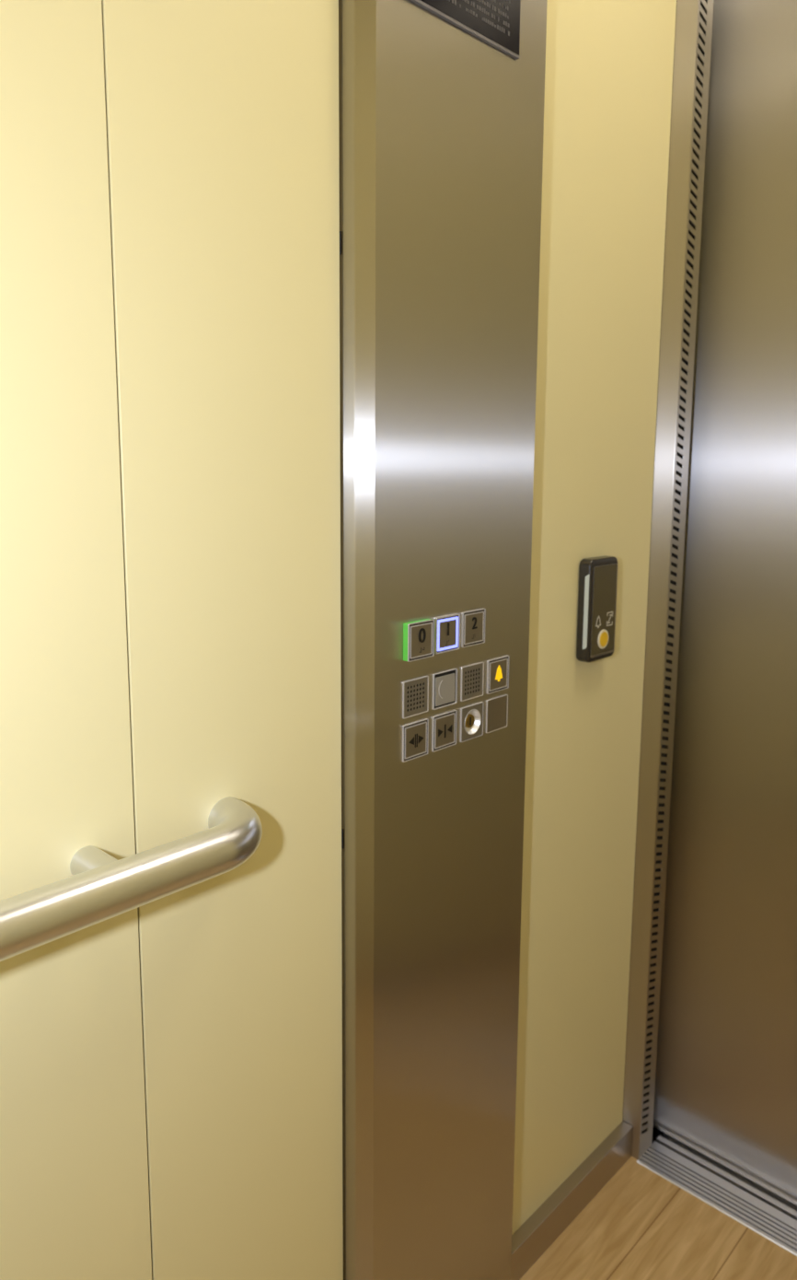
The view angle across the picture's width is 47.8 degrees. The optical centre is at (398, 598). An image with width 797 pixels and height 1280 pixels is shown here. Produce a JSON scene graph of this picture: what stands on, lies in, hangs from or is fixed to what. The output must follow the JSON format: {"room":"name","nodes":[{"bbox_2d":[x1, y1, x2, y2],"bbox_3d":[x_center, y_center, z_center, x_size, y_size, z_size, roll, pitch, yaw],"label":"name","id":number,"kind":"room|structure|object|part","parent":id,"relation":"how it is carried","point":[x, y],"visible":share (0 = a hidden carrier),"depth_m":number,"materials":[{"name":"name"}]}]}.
{"room":"elevator interior","nodes":[
{"label":"elevator interior","id":0,"kind":"room"},
{"bbox_2d":[0,0,676,1279],"bbox_3d":[-0.179,-0.053,0.882,0.027,2.358,1.721,8,12,43],"label":"wall","id":1,"kind":"structure","parent":0,"point":[172,1066],"depth_m":0.88,"materials":[{"name":"beige"}]},
{"bbox_3d":[-0.496,-0.002,0.532,0.003,2.358,0.734,8,12,43],"label":"wall panel","id":2,"kind":"part","parent":1,"relation":"part of","materials":[{"name":"beige paint"}]},
{"bbox_2d":[0,796,262,961],"bbox_3d":[-0.392,0.264,0.625,0.080,0.043,0.760,8,12,43],"label":"handrail","id":3,"kind":"object","parent":1,"relation":"attached to","point":[101,887],"visible":1,"depth_m":0.76,"materials":[{"name":"silver metal"}]},
{"bbox_3d":[-0.154,-0.054,0.892,0.003,2.358,0.261,8,12,43],"label":"wall panel","id":4,"kind":"part","parent":1,"relation":"part of","materials":[{"name":"beige paint"}]},
{"bbox_2d":[342,0,547,1279],"bbox_3d":[0.066,-0.083,1.088,0.044,2.358,0.324,8,12,43],"label":"elevator control panel","id":5,"kind":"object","parent":1,"relation":"attached to","point":[444,100],"depth_m":1.07,"materials":[{"name":"silver metal"}]},
{"bbox_2d":[402,675,429,718],"bbox_3d":[0.020,0.115,1.051,0.002,0.044,0.044,8,12,43],"label":"speaker grille","id":6,"kind":"object","parent":5,"relation":"attached to","point":[415,689],"depth_m":1.05,"materials":[{"name":"silver metal"}]},
{"bbox_3d":[0.020,0.167,1.058,0.001,0.037,0.037,8,12,43],"label":"frame","id":7,"kind":"part","parent":5,"relation":"part of","materials":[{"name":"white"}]},
{"bbox_3d":[0.026,0.048,1.036,0.001,0.037,0.037,8,12,43],"label":"frame","id":8,"kind":"part","parent":5,"relation":"part of","materials":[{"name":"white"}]},
{"bbox_3d":[0.057,0.161,1.096,0.001,0.037,0.037,8,12,43],"label":"frame","id":9,"kind":"part","parent":5,"relation":"part of","materials":[{"name":"white metal"}]},
{"bbox_3d":[0.059,0.042,1.077,0.002,0.037,0.037,8,12,43],"label":"blue light frame","id":10,"kind":"part","parent":5,"relation":"part of","materials":[{"name":"blue plastic"}]},
{"bbox_3d":[0.070,-0.688,0.976,0.004,0.128,0.206,8,12,43],"label":"notice plate","id":11,"kind":"part","parent":5,"relation":"part of","materials":[{"name":"grey"}]},
{"bbox_3d":[0.072,-0.689,0.974,0.001,0.124,0.204,8,12,43],"label":"plate","id":12,"kind":"part","parent":5,"relation":"part of","materials":[{"name":"black plastic"}]},
{"bbox_2d":[460,662,484,701],"bbox_3d":[0.092,0.104,1.127,0.002,0.044,0.044,8,12,43],"label":"speaker grille","id":13,"kind":"object","parent":5,"relation":"attached to","point":[471,673],"depth_m":1.13,"materials":[{"name":"silver metal"}]},
{"bbox_2d":[460,701,484,742],"bbox_3d":[0.092,0.155,1.135,0.003,0.044,0.044,8,12,43],"label":"switch","id":14,"kind":"object","parent":5,"relation":"attached to","point":[471,713],"depth_m":1.14,"materials":[{"name":"silver metal"}]},
{"bbox_2d":[462,702,483,741],"bbox_3d":[0.092,0.155,1.135,0.004,0.041,0.041,8,12,43],"label":"switch plate","id":15,"kind":"object","parent":5,"relation":"attached to","point":[472,713],"depth_m":1.14,"materials":[{"name":"silver metal"}]},
{"bbox_2d":[465,709,481,734],"bbox_3d":[0.089,0.155,1.139,0.013,0.033,0.033,8,12,43],"label":"lock","id":16,"kind":"object","parent":5,"relation":"on","point":[472,716],"depth_m":1.14,"materials":[{"name":"silver metal"}]},
{"bbox_3d":[0.094,0.036,1.116,0.001,0.037,0.037,8,12,43],"label":"frame","id":17,"kind":"part","parent":5,"relation":"part of","materials":[{"name":"white metal"}]},
{"bbox_2d":[447,0,511,35],"bbox_3d":[0.070,-0.691,0.971,0.001,0.100,0.172,8,12,43],"label":"print","id":18,"kind":"object","parent":5,"relation":"attached to","point":[490,17],"depth_m":1.01,"materials":[{"name":"grey"}]},
{"bbox_3d":[0.128,0.150,1.173,0.002,0.044,0.044,8,12,43],"label":"blank plate","id":19,"kind":"part","parent":5,"relation":"part of","materials":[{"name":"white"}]},
{"bbox_3d":[0.129,0.099,1.164,0.001,0.037,0.037,8,12,43],"label":"frame","id":20,"kind":"part","parent":5,"relation":"part of","materials":[{"name":"white metal"}]},
{"bbox_2d":[511,1120,633,1279],"bbox_3d":[0.292,1.014,1.522,0.021,0.061,0.377,8,12,43],"label":"baseboard","id":21,"kind":"structure","parent":1,"relation":"attached to","point":[552,1218],"depth_m":1.50,"materials":[{"name":"silver metal"}]},
{"bbox_3d":[0.194,-0.107,1.257,0.003,2.358,0.658,8,12,43],"label":"wall panel","id":22,"kind":"part","parent":1,"relation":"part of","materials":[{"name":"beige paint"}]},
{"bbox_2d":[576,555,618,662],"bbox_3d":[0.305,0.015,1.373,0.026,0.157,0.081,8,12,43],"label":"intercom","id":23,"kind":"object","parent":1,"relation":"attached to","point":[598,576],"visible":1,"depth_m":1.35,"materials":[{"name":"grey plastic"}]},
{"bbox_3d":[0.313,0.018,1.369,0.002,0.139,0.069,8,12,43],"label":"screen frame","id":24,"kind":"part","parent":23,"relation":"part of","materials":[{"name":"black plastic"}]},
{"bbox_2d":[651,1127,663,1143],"bbox_3d":[0.838,1.105,1.395,1.062,0.018,0.184,8,12,43],"label":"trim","id":25,"kind":"structure","parent":1,"relation":"attached to","point":[657,1133],"depth_m":1.75,"materials":[{"name":"black"}]},
{"bbox_2d":[637,1132,796,1256],"bbox_3d":[0.759,1.074,1.425,0.775,0.028,0.126,8,12,43],"label":"door sill","id":26,"kind":"structure","parent":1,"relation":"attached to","point":[750,1204],"depth_m":1.58,"materials":[{"name":"silver metal"}]},
{"bbox_2d":[520,1156,796,1279],"bbox_3d":[0.188,1.186,0.708,1.062,0.036,1.731,8,12,43],"label":"floor","id":27,"kind":"structure","parent":0,"point":[640,1225],"depth_m":1.47,"materials":[{"name":"brown wood"}]},
{"bbox_3d":[0.807,-0.091,1.171,1.008,2.358,0.054,8,12,43],"label":"wall","id":28,"kind":"structure","parent":0,"visible":0},
{"bbox_2d":[622,0,677,1128],"bbox_3d":[0.472,-0.139,1.567,0.027,2.385,0.176,8,12,43],"label":"door frame","id":29,"kind":"structure","parent":28,"relation":"attached to","point":[677,0],"depth_m":1.50,"materials":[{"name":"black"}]},
{"bbox_2d":[623,0,714,1159],"bbox_3d":[0.453,-0.107,1.506,0.036,2.286,0.056,8,12,43],"label":"door frame","id":30,"kind":"structure","parent":28,"relation":"attached to","point":[694,17],"depth_m":1.49,"materials":[{"name":"silver metal"}]},
{"bbox_2d":[653,0,796,1205],"bbox_3d":[0.661,-0.103,1.406,0.444,2.297,0.022,8,12,43],"label":"door","id":31,"kind":"structure","parent":28,"relation":"in","point":[727,1076],"depth_m":1.50,"materials":[{"name":"silver metal"}]}
]}

